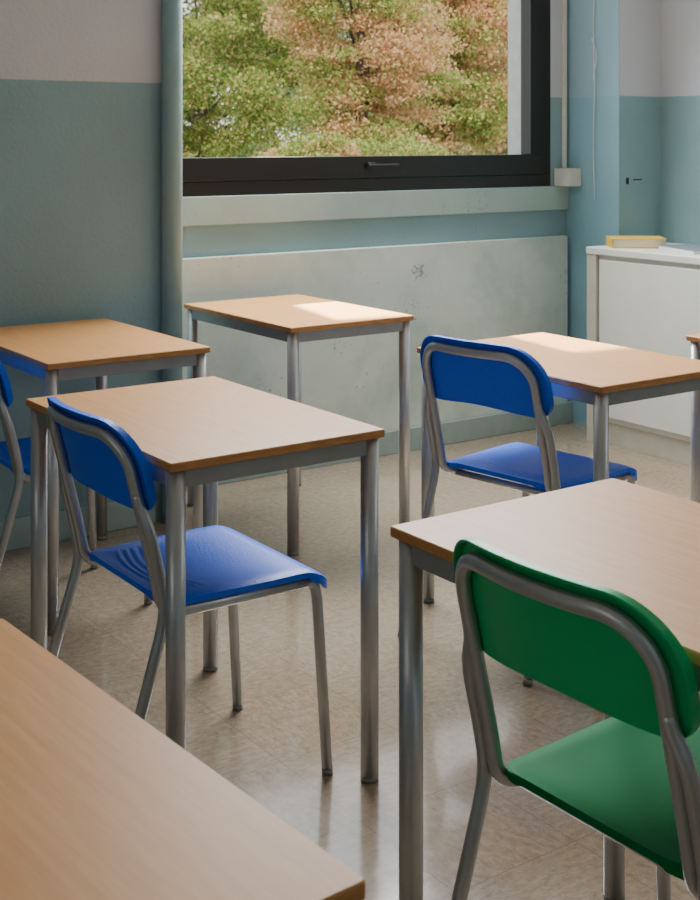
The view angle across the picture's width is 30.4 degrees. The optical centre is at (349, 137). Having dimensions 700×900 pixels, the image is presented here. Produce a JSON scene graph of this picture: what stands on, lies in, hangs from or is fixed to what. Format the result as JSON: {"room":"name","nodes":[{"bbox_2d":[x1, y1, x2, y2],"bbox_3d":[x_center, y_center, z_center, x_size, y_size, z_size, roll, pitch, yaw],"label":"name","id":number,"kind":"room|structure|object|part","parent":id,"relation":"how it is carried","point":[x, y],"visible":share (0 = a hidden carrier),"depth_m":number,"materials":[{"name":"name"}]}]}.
{"room":"classroom","nodes":[
{"label":"classroom","id":0,"kind":"room"},
{"bbox_2d":[0,0,660,520],"bbox_3d":[-1.676,-0.155,4.237,7.730,3.050,0.540,0,0,-35],"label":"wall","id":1,"kind":"structure","parent":0,"point":[81,80],"depth_m":4.55,"materials":[{"name":"paint"}]},
{"bbox_2d":[162,0,181,523],"bbox_3d":[-0.636,-0.155,4.601,0.074,3.050,0.074,0,0,-35],"label":"pipe","id":2,"kind":"object","parent":1,"relation":"attached to","point":[171,9],"visible":0.63,"depth_m":4.57,"materials":[{"name":"metal"}]},
{"bbox_2d":[0,401,572,550],"bbox_3d":[-1.731,1.320,4.066,7.044,0.100,0.354,0,0,-35],"label":"baseboard","id":3,"kind":"structure","parent":1,"relation":"attached to","point":[119,516],"depth_m":5.59,"materials":[{"name":"paint"}]},
{"bbox_2d":[182,0,549,196],"bbox_3d":[0.047,-0.625,5.565,2.196,1.710,0.128,0,0,-35],"label":"window","id":4,"kind":"structure","parent":1,"relation":"in","point":[202,176],"depth_m":5.71,"materials":[{"name":"metal"}]},
{"bbox_3d":[0.143,0.117,5.571,0.160,0.025,0.028,0,0,-35],"label":"handle","id":5,"kind":"part","parent":4,"relation":"part of","materials":[{"name":"metal"}]},
{"bbox_2d":[182,235,567,430],"bbox_3d":[0.103,0.870,5.551,2.288,0.800,0.034,0,0,-35],"label":"wall panel","id":6,"kind":"object","parent":1,"relation":"attached to","point":[495,288],"depth_m":5.56,"materials":[{"name":"paint"}]},
{"bbox_2d":[182,186,568,225],"bbox_3d":[0.108,0.288,5.564,2.312,0.114,0.017,0,0,-35],"label":"window sill","id":7,"kind":"structure","parent":1,"relation":"attached to","point":[237,209],"depth_m":5.52,"materials":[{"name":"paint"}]},
{"bbox_2d":[508,0,520,153],"bbox_3d":[0.838,-0.625,6.278,0.081,1.710,0.110,0,0,-35],"label":"trim","id":8,"kind":"structure","parent":1,"relation":"attached to","point":[514,6],"depth_m":6.26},
{"bbox_2d":[562,0,566,167],"bbox_3d":[1.035,-0.763,6.213,0.018,1.814,0.020,0,0,-35],"label":"duct","id":9,"kind":"object","parent":1,"relation":"attached to","point":[564,2],"visible":1,"depth_m":6.21,"materials":[{"name":"white plastic"}]},
{"bbox_2d":[554,168,580,185],"bbox_3d":[1.045,0.188,6.170,0.085,0.085,0.101,0,0,-35],"label":"box","id":10,"kind":"object","parent":1,"relation":"attached to","point":[562,176],"visible":1,"depth_m":6.13,"materials":[{"name":"white plastic"}]},
{"bbox_2d":[591,0,596,198],"bbox_3d":[1.151,-0.690,6.062,0.019,1.960,0.042,0,0,-12],"label":"pull cord","id":11,"kind":"object","parent":1,"relation":"attached to","point":[594,0],"visible":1,"depth_m":6.08,"materials":[{"name":"white plastic"}]},
{"bbox_2d":[0,422,699,899],"bbox_3d":[0.440,1.430,1.226,7.730,0.120,7.900,0,0,-35],"label":"floor","id":12,"kind":"structure","parent":0,"point":[269,749],"depth_m":3.18,"materials":[{"name":"tile"}]},
{"bbox_2d":[0,361,152,604],"bbox_3d":[-0.919,0.968,3.791,0.556,0.812,0.458,0,0,-35],"label":"chair","id":13,"kind":"object","parent":12,"relation":"on","point":[15,454],"visible":0.3,"depth_m":3.53,"materials":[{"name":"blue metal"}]},
{"bbox_3d":[-1.088,0.653,3.672,0.101,0.184,0.439,0,0,-35],"label":"backrest","id":14,"kind":"part","parent":13,"relation":"part of","materials":[{"name":"blue plastic"}]},
{"bbox_3d":[-0.966,1.033,3.511,0.150,0.661,0.053,0,0,-35],"label":"leg","id":15,"kind":"part","parent":13,"relation":"part of","materials":[{"name":"grey metal"}]},
{"bbox_3d":[-0.860,0.952,3.833,0.411,0.070,0.408,0,0,-35],"label":"seat","id":16,"kind":"part","parent":13,"relation":"part of","materials":[{"name":"blue plastic"}]},
{"bbox_3d":[-0.936,0.771,3.779,0.476,0.385,0.396,0,0,-35],"label":"frame","id":17,"kind":"part","parent":13,"relation":"part of","materials":[{"name":"grey metal"}]},
{"bbox_3d":[-0.841,1.150,4.077,0.093,0.421,0.030,0,0,-35],"label":"leg","id":18,"kind":"part","parent":13,"relation":"part of","materials":[{"name":"grey metal"}]},
{"bbox_3d":[-0.623,1.150,3.768,0.093,0.421,0.030,0,0,-35],"label":"leg","id":19,"kind":"part","parent":13,"relation":"part of","materials":[{"name":"grey metal"}]},
{"bbox_2d":[0,318,209,634],"bbox_3d":[-0.837,0.995,3.983,0.510,0.750,0.750,0,0,-35],"label":"school desk","id":20,"kind":"object","parent":12,"relation":"on","point":[100,348],"visible":0.73,"depth_m":3.77,"materials":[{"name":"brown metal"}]},
{"bbox_3d":[-0.826,0.999,3.564,0.039,0.722,0.039,0,0,-35],"label":"leg","id":21,"kind":"part","parent":20,"relation":"part of","materials":[{"name":"grey metal"}]},
{"bbox_3d":[-0.837,0.656,3.983,0.484,0.036,0.720,0,0,-35],"label":"frame rail","id":22,"kind":"part","parent":20,"relation":"part of","materials":[{"name":"grey metal"}]},
{"bbox_3d":[-0.849,0.999,4.401,0.039,0.722,0.039,0,0,-35],"label":"leg","id":23,"kind":"part","parent":20,"relation":"part of","materials":[{"name":"grey metal"}]},
{"bbox_3d":[-0.448,0.999,3.830,0.039,0.722,0.039,0,0,-35],"label":"leg","id":24,"kind":"part","parent":20,"relation":"part of","materials":[{"name":"grey metal"}]},
{"bbox_2d":[0,619,365,899],"bbox_3d":[-0.417,0.995,1.213,0.510,0.750,0.750,0,0,-38],"label":"school desk","id":25,"kind":"object","parent":12,"relation":"on","point":[97,802],"visible":1,"depth_m":1.18,"materials":[{"name":"brown wood"}]},
{"bbox_2d":[46,397,332,775],"bbox_3d":[-0.375,0.963,2.780,0.556,0.822,0.458,0,0,-35],"label":"chair","id":26,"kind":"object","parent":12,"relation":"on","point":[225,567],"visible":0.96,"depth_m":2.72,"materials":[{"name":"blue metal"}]},
{"bbox_3d":[-0.654,1.029,2.831,0.150,0.669,0.053,0,0,-35],"label":"leg","id":27,"kind":"part","parent":26,"relation":"part of","materials":[{"name":"grey metal"}]},
{"bbox_3d":[-0.543,0.645,2.662,0.101,0.186,0.439,0,0,-35],"label":"backrest","id":28,"kind":"part","parent":26,"relation":"part of","materials":[{"name":"blue plastic"}]},
{"bbox_3d":[-0.421,1.029,2.500,0.150,0.669,0.053,0,0,-35],"label":"leg","id":29,"kind":"part","parent":26,"relation":"part of","materials":[{"name":"grey metal"}]},
{"bbox_3d":[-0.392,0.764,2.768,0.476,0.390,0.396,0,0,-35],"label":"frame","id":30,"kind":"part","parent":26,"relation":"part of","materials":[{"name":"grey metal"}]},
{"bbox_3d":[-0.315,0.947,2.822,0.411,0.071,0.408,0,0,-35],"label":"seat","id":31,"kind":"part","parent":26,"relation":"part of","materials":[{"name":"blue plastic"}]},
{"bbox_3d":[-0.296,1.148,3.066,0.093,0.426,0.030,0,0,-35],"label":"leg","id":32,"kind":"part","parent":26,"relation":"part of","materials":[{"name":"grey metal"}]},
{"bbox_3d":[-0.079,1.148,2.757,0.093,0.426,0.030,0,0,-35],"label":"leg","id":33,"kind":"part","parent":26,"relation":"part of","materials":[{"name":"grey metal"}]},
{"bbox_2d":[26,376,384,783],"bbox_3d":[-0.348,0.995,2.900,0.510,0.750,0.750,0,0,-35],"label":"school desk","id":34,"kind":"object","parent":12,"relation":"on","point":[207,431],"visible":0.86,"depth_m":2.73,"materials":[{"name":"laminate"}]},
{"bbox_3d":[-0.738,0.999,3.053,0.039,0.722,0.039,0,0,-35],"label":"leg","id":35,"kind":"part","parent":34,"relation":"part of","materials":[{"name":"grey metal"}]},
{"bbox_3d":[-0.336,0.999,2.482,0.039,0.722,0.039,0,0,-35],"label":"leg","id":36,"kind":"part","parent":34,"relation":"part of","materials":[{"name":"grey metal"}]},
{"bbox_3d":[-0.348,0.656,2.900,0.484,0.036,0.720,0,0,-35],"label":"frame rail","id":37,"kind":"part","parent":34,"relation":"part of","materials":[{"name":"grey metal"}]},
{"bbox_3d":[-0.360,0.999,3.319,0.039,0.722,0.039,0,0,-35],"label":"leg","id":38,"kind":"part","parent":34,"relation":"part of","materials":[{"name":"grey metal"}]},
{"bbox_3d":[0.042,0.999,2.748,0.039,0.722,0.039,0,0,-35],"label":"leg","id":39,"kind":"part","parent":34,"relation":"part of","materials":[{"name":"grey metal"}]},
{"bbox_2d":[184,294,413,555],"bbox_3d":[-0.199,0.995,4.657,0.510,0.750,0.750,0,0,-35],"label":"school desk","id":40,"kind":"object","parent":12,"relation":"on","point":[295,319],"visible":0.86,"depth_m":4.49,"materials":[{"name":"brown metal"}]},
{"bbox_3d":[-0.589,0.999,4.810,0.039,0.722,0.039,0,0,-35],"label":"leg","id":41,"kind":"part","parent":40,"relation":"part of","materials":[{"name":"grey metal"}]},
{"bbox_3d":[-0.188,0.999,4.239,0.039,0.722,0.039,0,0,-35],"label":"leg","id":42,"kind":"part","parent":40,"relation":"part of","materials":[{"name":"grey metal"}]},
{"bbox_3d":[-0.199,0.656,4.657,0.484,0.036,0.720,0,0,-35],"label":"frame rail","id":43,"kind":"part","parent":40,"relation":"part of","materials":[{"name":"grey metal"}]},
{"bbox_3d":[-0.211,0.999,5.076,0.039,0.722,0.039,0,0,-35],"label":"leg","id":44,"kind":"part","parent":40,"relation":"part of","materials":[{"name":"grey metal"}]},
{"bbox_3d":[0.190,0.999,4.505,0.039,0.722,0.039,0,0,-35],"label":"leg","id":45,"kind":"part","parent":40,"relation":"part of","materials":[{"name":"grey metal"}]},
{"bbox_2d":[397,335,636,685],"bbox_3d":[0.484,0.954,3.565,0.556,0.840,0.458,0,0,-44],"label":"chair","id":46,"kind":"object","parent":12,"relation":"on","point":[506,378],"visible":0.88,"depth_m":3.45,"materials":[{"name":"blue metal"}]},
{"bbox_3d":[0.201,1.021,3.571,0.150,0.684,0.053,0,0,-44],"label":"leg","id":47,"kind":"part","parent":46,"relation":"part of","materials":[{"name":"grey metal"}]},
{"bbox_3d":[0.336,0.628,3.421,0.101,0.190,0.439,0,0,-44],"label":"backrest","id":48,"kind":"part","parent":46,"relation":"part of","materials":[{"name":"blue plastic"}]},
{"bbox_3d":[0.516,1.143,3.860,0.093,0.436,0.030,0,0,-44],"label":"leg","id":49,"kind":"part","parent":46,"relation":"part of","materials":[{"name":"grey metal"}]},
{"bbox_3d":[0.469,0.751,3.550,0.476,0.398,0.396,0,0,-44],"label":"frame","id":50,"kind":"part","parent":46,"relation":"part of","materials":[{"name":"grey metal"}]},
{"bbox_3d":[0.536,0.937,3.615,0.411,0.072,0.408,0,0,-44],"label":"seat","id":51,"kind":"part","parent":46,"relation":"part of","materials":[{"name":"blue plastic"}]},
{"bbox_3d":[0.482,1.021,3.281,0.150,0.684,0.053,0,0,-44],"label":"leg","id":52,"kind":"part","parent":46,"relation":"part of","materials":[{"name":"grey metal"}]},
{"bbox_3d":[0.780,1.143,3.588,0.093,0.436,0.030,0,0,-44],"label":"leg","id":53,"kind":"part","parent":46,"relation":"part of","materials":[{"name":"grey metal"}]},
{"bbox_2d":[390,478,699,899],"bbox_3d":[0.487,0.995,1.897,0.510,0.750,0.750,0,0,-35],"label":"school desk","id":54,"kind":"object","parent":12,"relation":"on","point":[641,543],"visible":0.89,"depth_m":2.03,"materials":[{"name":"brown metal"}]},
{"bbox_3d":[0.097,0.999,2.050,0.039,0.722,0.039,0,0,-35],"label":"leg","id":55,"kind":"part","parent":54,"relation":"part of","materials":[{"name":"grey metal"}]},
{"bbox_3d":[0.487,0.656,1.897,0.484,0.036,0.720,0,0,-35],"label":"frame rail","id":56,"kind":"part","parent":54,"relation":"part of","materials":[{"name":"grey metal"}]},
{"bbox_3d":[0.475,0.999,2.315,0.039,0.722,0.039,0,0,-35],"label":"leg","id":57,"kind":"part","parent":54,"relation":"part of","materials":[{"name":"grey metal"}]},
{"bbox_2d":[417,332,699,602],"bbox_3d":[0.620,0.995,3.657,0.510,0.750,0.750,0,0,-35],"label":"school desk","id":58,"kind":"object","parent":12,"relation":"on","point":[597,374],"visible":0.56,"depth_m":3.46,"materials":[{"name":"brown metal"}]},
{"bbox_3d":[0.231,0.999,3.809,0.039,0.722,0.039,0,0,-35],"label":"leg","id":59,"kind":"part","parent":58,"relation":"part of","materials":[{"name":"grey metal"}]},
{"bbox_3d":[0.609,0.999,4.075,0.039,0.722,0.039,0,0,-35],"label":"leg","id":60,"kind":"part","parent":58,"relation":"part of","materials":[{"name":"grey metal"}]},
{"bbox_3d":[0.632,0.999,3.238,0.039,0.722,0.039,0,0,-35],"label":"leg","id":61,"kind":"part","parent":58,"relation":"part of","materials":[{"name":"grey metal"}]},
{"bbox_3d":[0.620,0.656,3.657,0.484,0.036,0.720,0,0,-35],"label":"frame rail","id":62,"kind":"part","parent":58,"relation":"part of","materials":[{"name":"grey metal"}]},
{"bbox_2d":[451,537,699,899],"bbox_3d":[0.423,0.963,1.811,0.539,0.822,0.438,0,0,-37],"label":"chair","id":63,"kind":"object","parent":12,"relation":"on","point":[632,776],"visible":1,"depth_m":1.71,"materials":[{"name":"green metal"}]},
{"bbox_3d":[0.153,1.029,1.849,0.146,0.669,0.046,0,0,-33],"label":"leg","id":64,"kind":"part","parent":63,"relation":"part of","materials":[{"name":"grey metal"}]},
{"bbox_3d":[0.262,0.645,1.691,0.098,0.186,0.419,0,0,-37],"label":"backrest","id":65,"kind":"part","parent":63,"relation":"part of","materials":[{"name":"green plastic"}]},
{"bbox_3d":[0.479,0.947,1.853,0.399,0.071,0.390,0,0,-37],"label":"seat","id":66,"kind":"part","parent":63,"relation":"part of","materials":[{"name":"green plastic"}]},
{"bbox_3d":[0.493,1.148,2.088,0.090,0.426,0.029,0,0,-37],"label":"leg","id":67,"kind":"part","parent":63,"relation":"part of","materials":[{"name":"grey metal"}]},
{"bbox_3d":[0.381,1.029,1.541,0.146,0.669,0.046,0,0,-40],"label":"leg","id":68,"kind":"part","parent":63,"relation":"part of","materials":[{"name":"grey metal"}]},
{"bbox_2d":[586,242,699,465],"bbox_3d":[1.764,0.931,5.270,0.497,0.878,1.715,0,0,-35],"label":"storage cabinet","id":69,"kind":"object","parent":12,"relation":"on","point":[647,299],"visible":0.66,"depth_m":5.55,"materials":[{"name":"laminate"}]},
{"bbox_2d":[606,236,666,247],"bbox_3d":[1.294,0.470,5.825,0.245,0.042,0.176,0,0,3],"label":"book","id":70,"kind":"object","parent":69,"relation":"on","point":[611,241],"visible":0.94,"depth_m":5.75,"materials":[{"name":"yellow paper"}]},
{"bbox_2d":[658,244,699,253],"bbox_3d":[1.510,0.484,5.608,0.204,0.014,0.304,0,0,-15],"label":"booklet","id":71,"kind":"object","parent":69,"relation":"on","point":[688,248],"visible":1,"depth_m":5.61,"materials":[{"name":"white paper"}]},
{"bbox_2d":[686,333,699,502],"bbox_3d":[1.479,0.995,3.887,0.510,0.750,0.750,0,0,-35],"label":"school desk","id":72,"kind":"object","parent":12,"relation":"on","point":[694,338],"visible":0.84,"depth_m":4.02,"materials":[{"name":"grey metal"}]},
{"bbox_3d":[1.089,0.999,4.040,0.039,0.722,0.039,0,0,-35],"label":"leg","id":73,"kind":"part","parent":72,"relation":"part of","materials":[{"name":"grey metal"}]},
{"bbox_2d":[661,0,699,243],"bbox_3d":[3.676,-0.155,3.170,0.200,3.050,7.360,0,0,-35],"label":"wall","id":74,"kind":"structure","parent":0,"point":[680,19],"depth_m":6.02,"materials":[{"name":"paint"}]},
{"label":"outside","id":75,"kind":"structure","parent":0,"visible":0},
{"bbox_3d":[-2.990,4.670,34.689,65.000,0.200,49.800,0,0,-35],"label":"lawn","id":76,"kind":"structure","parent":75,"visible":0},
{"bbox_2d":[182,0,337,156],"bbox_3d":[-2.566,-0.111,23.844,5.278,9.364,5.515,0,0,-15],"label":"tree","id":77,"kind":"object","parent":76,"relation":"on","point":[291,93],"visible":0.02,"depth_m":22.95,"materials":[{"name":"green plant"}]},
{"bbox_2d":[182,0,338,157],"bbox_3d":[-2.032,0.511,17.114,3.810,8.121,3.638,0,0,25],"label":"tree","id":78,"kind":"object","parent":76,"relation":"on","point":[238,20],"visible":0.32,"depth_m":16.14,"materials":[{"name":"green plant"}]},
{"bbox_2d":[246,131,452,156],"bbox_3d":[-0.175,2.258,10.415,2.436,4.629,2.352,0,0,-35],"label":"bush","id":79,"kind":"object","parent":76,"relation":"on","point":[322,146],"visible":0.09,"depth_m":10.11,"materials":[{"name":"green plant"}]},
{"bbox_2d":[259,0,467,145],"bbox_3d":[0.143,1.067,13.238,2.113,7.009,2.236,0,0,4],"label":"tree","id":80,"kind":"object","parent":76,"relation":"on","point":[382,28],"visible":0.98,"depth_m":12.84,"materials":[{"name":"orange plant"}]},
{"bbox_2d":[275,0,507,154],"bbox_3d":[1.541,-0.637,33.005,7.483,10.416,7.267,0,0,2],"label":"tree","id":81,"kind":"object","parent":76,"relation":"on","point":[343,1],"visible":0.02,"depth_m":31.61,"materials":[{"name":"green plant"}]},
{"bbox_2d":[361,0,507,154],"bbox_3d":[1.254,0.924,15.934,2.402,7.296,2.449,0,0,-35],"label":"tree","id":82,"kind":"object","parent":76,"relation":"on","point":[472,21],"visible":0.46,"depth_m":15.39,"materials":[{"name":"green plant"}]},
{"bbox_2d":[456,25,507,154],"bbox_3d":[3.632,0.138,20.426,4.839,8.867,4.558,0,0,-2],"label":"tree","id":83,"kind":"object","parent":76,"relation":"on","point":[471,152],"visible":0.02,"depth_m":19.61,"materials":[{"name":"green plant"}]}
]}

